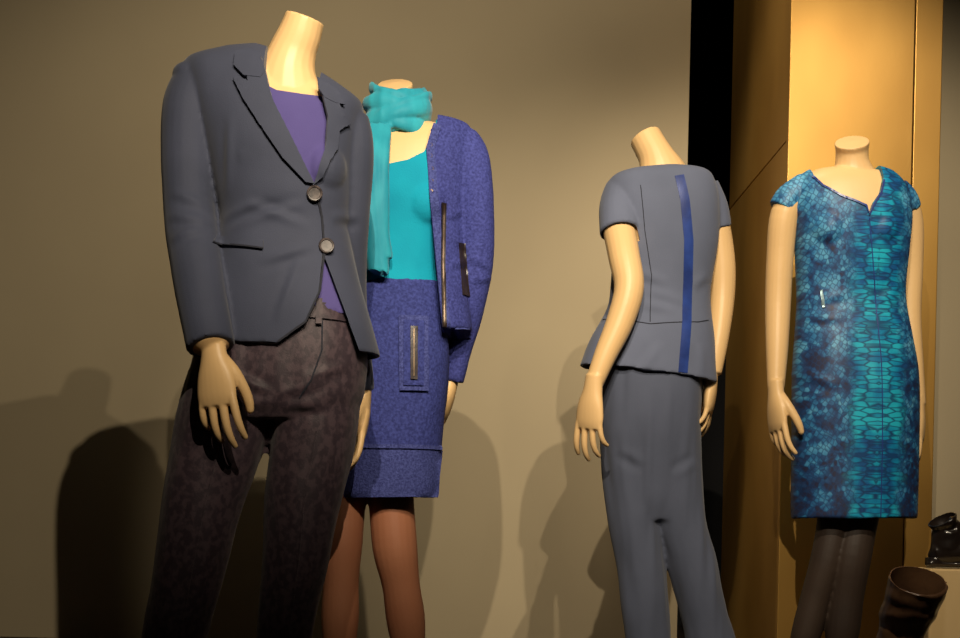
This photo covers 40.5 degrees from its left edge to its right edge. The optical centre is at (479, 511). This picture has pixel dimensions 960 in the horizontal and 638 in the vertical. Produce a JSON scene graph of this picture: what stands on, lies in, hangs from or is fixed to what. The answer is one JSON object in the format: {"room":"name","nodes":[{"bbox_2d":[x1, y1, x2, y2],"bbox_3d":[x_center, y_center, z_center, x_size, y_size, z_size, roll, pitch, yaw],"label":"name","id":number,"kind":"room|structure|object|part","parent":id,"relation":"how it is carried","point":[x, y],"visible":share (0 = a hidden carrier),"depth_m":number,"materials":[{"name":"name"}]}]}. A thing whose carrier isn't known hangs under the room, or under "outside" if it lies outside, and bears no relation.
{"room":"clothing store","nodes":[
{"label":"clothing store","id":0,"kind":"room"},
{"bbox_2d":[0,625,684,637],"bbox_3d":[-0.013,0.550,2.550,6.600,0.100,7.100,1,0,0],"label":"floor","id":1,"kind":"structure","parent":0,"point":[680,632],"depth_m":5.51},
{"bbox_2d":[141,11,379,637],"bbox_3d":[-0.479,-0.294,2.766,0.533,1.558,0.304,1,0,-10],"label":"mannequin","id":2,"kind":"object","parent":1,"relation":"on","point":[267,162],"visible":1,"depth_m":2.72},
{"bbox_2d":[321,79,493,637],"bbox_3d":[-0.209,-0.293,3.201,0.472,1.568,0.291,1,0,0],"label":"mannequin","id":3,"kind":"object","parent":1,"relation":"on","point":[430,248],"visible":0.66,"depth_m":3.15},
{"bbox_3d":[-0.209,-0.094,3.157,0.242,0.123,0.080,1,0,-8],"label":"hem panel","id":4,"kind":"part","parent":3,"relation":"part of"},
{"bbox_3d":[-0.159,-0.382,3.115,0.053,0.158,0.011,1,0,-15],"label":"pocket panel","id":5,"kind":"part","parent":3,"relation":"part of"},
{"bbox_3d":[-0.159,-0.382,3.120,0.077,0.182,0.016,1,0,-15],"label":"pocket frame","id":6,"kind":"part","parent":3,"relation":"part of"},
{"bbox_3d":[-0.039,-0.596,3.196,0.018,0.129,0.043,1,0,25],"label":"pocket trim","id":7,"kind":"part","parent":3,"relation":"part of","materials":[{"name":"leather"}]},
{"bbox_2d":[573,127,735,637],"bbox_3d":[0.469,-0.279,3.630,0.509,1.572,0.332,1,0,-20],"label":"mannequin","id":8,"kind":"object","parent":1,"relation":"on","point":[663,332],"visible":1,"depth_m":3.52},
{"bbox_2d":[765,136,925,637],"bbox_3d":[1.035,-0.272,3.646,0.472,1.582,0.268,1,0,-22],"label":"mannequin","id":9,"kind":"object","parent":1,"relation":"on","point":[853,230],"visible":1,"depth_m":3.58},
{"bbox_2d":[876,566,947,637],"bbox_3d":[0.973,0.323,3.052,0.250,0.393,0.243,1,0,-35],"label":"boot","id":10,"kind":"object","parent":1,"relation":"on","point":[914,597],"visible":1,"depth_m":3.01,"materials":[{"name":"brown leather"}]},
{"bbox_2d":[919,567,959,637],"bbox_3d":[1.288,0.339,3.360,0.300,0.381,0.120,1,0,0],"label":"plinth","id":11,"kind":"object","parent":1,"relation":"on","point":[946,624],"visible":0.39,"depth_m":3.30,"materials":[{"name":"brown wood"}]},
{"bbox_2d":[925,512,959,567],"bbox_3d":[1.282,0.073,3.360,0.249,0.144,0.090,1,0,0],"label":"bootie","id":12,"kind":"object","parent":11,"relation":"on","point":[944,551],"visible":1,"depth_m":3.34,"materials":[{"name":"leather"}]},
{"bbox_2d":[0,0,690,637],"bbox_3d":[-1.205,-1.178,4.860,3.937,3.300,0.120,1,0,0],"label":"wall","id":13,"kind":"structure","parent":0,"point":[515,539],"depth_m":4.80,"materials":[{"name":"beige paint"}]},
{"bbox_2d":[677,0,733,624],"bbox_3d":[1.694,-1.112,6.050,3.063,3.300,0.100,1,0,0],"label":"wall","id":14,"kind":"structure","parent":0,"point":[712,21],"depth_m":6.00,"materials":[{"name":"black"}]},
{"bbox_2d":[721,143,785,637],"bbox_3d":[0.968,-0.328,4.606,0.028,1.700,0.949,1,0,0],"label":"panel","id":15,"kind":"object","parent":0,"point":[751,459],"visible":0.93,"depth_m":4.59,"materials":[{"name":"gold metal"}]},
{"bbox_2d":[729,0,788,208],"bbox_3d":[1.006,-1.980,4.606,0.028,1.596,0.949,1,0,0],"label":"panel","id":16,"kind":"object","parent":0,"point":[761,27],"visible":0.73,"depth_m":4.60,"materials":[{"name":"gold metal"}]},
{"bbox_2d":[775,0,914,637],"bbox_3d":[1.167,-1.124,4.115,0.392,3.300,0.030,1,0,0],"label":"wall panel","id":17,"kind":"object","parent":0,"point":[851,62],"depth_m":4.10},
{"bbox_2d":[902,0,942,566],"bbox_3d":[1.410,-1.118,4.117,0.086,3.300,0.026,1,0,0],"label":"panel strip","id":18,"kind":"object","parent":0,"point":[928,38],"visible":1,"depth_m":4.10,"materials":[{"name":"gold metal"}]},
{"bbox_2d":[931,0,959,567],"bbox_3d":[2.340,-1.097,4.400,1.771,3.300,0.100,1,0,0],"label":"wall","id":19,"kind":"structure","parent":0,"point":[946,443],"depth_m":4.35,"materials":[{"name":"beige paint"}]}
]}

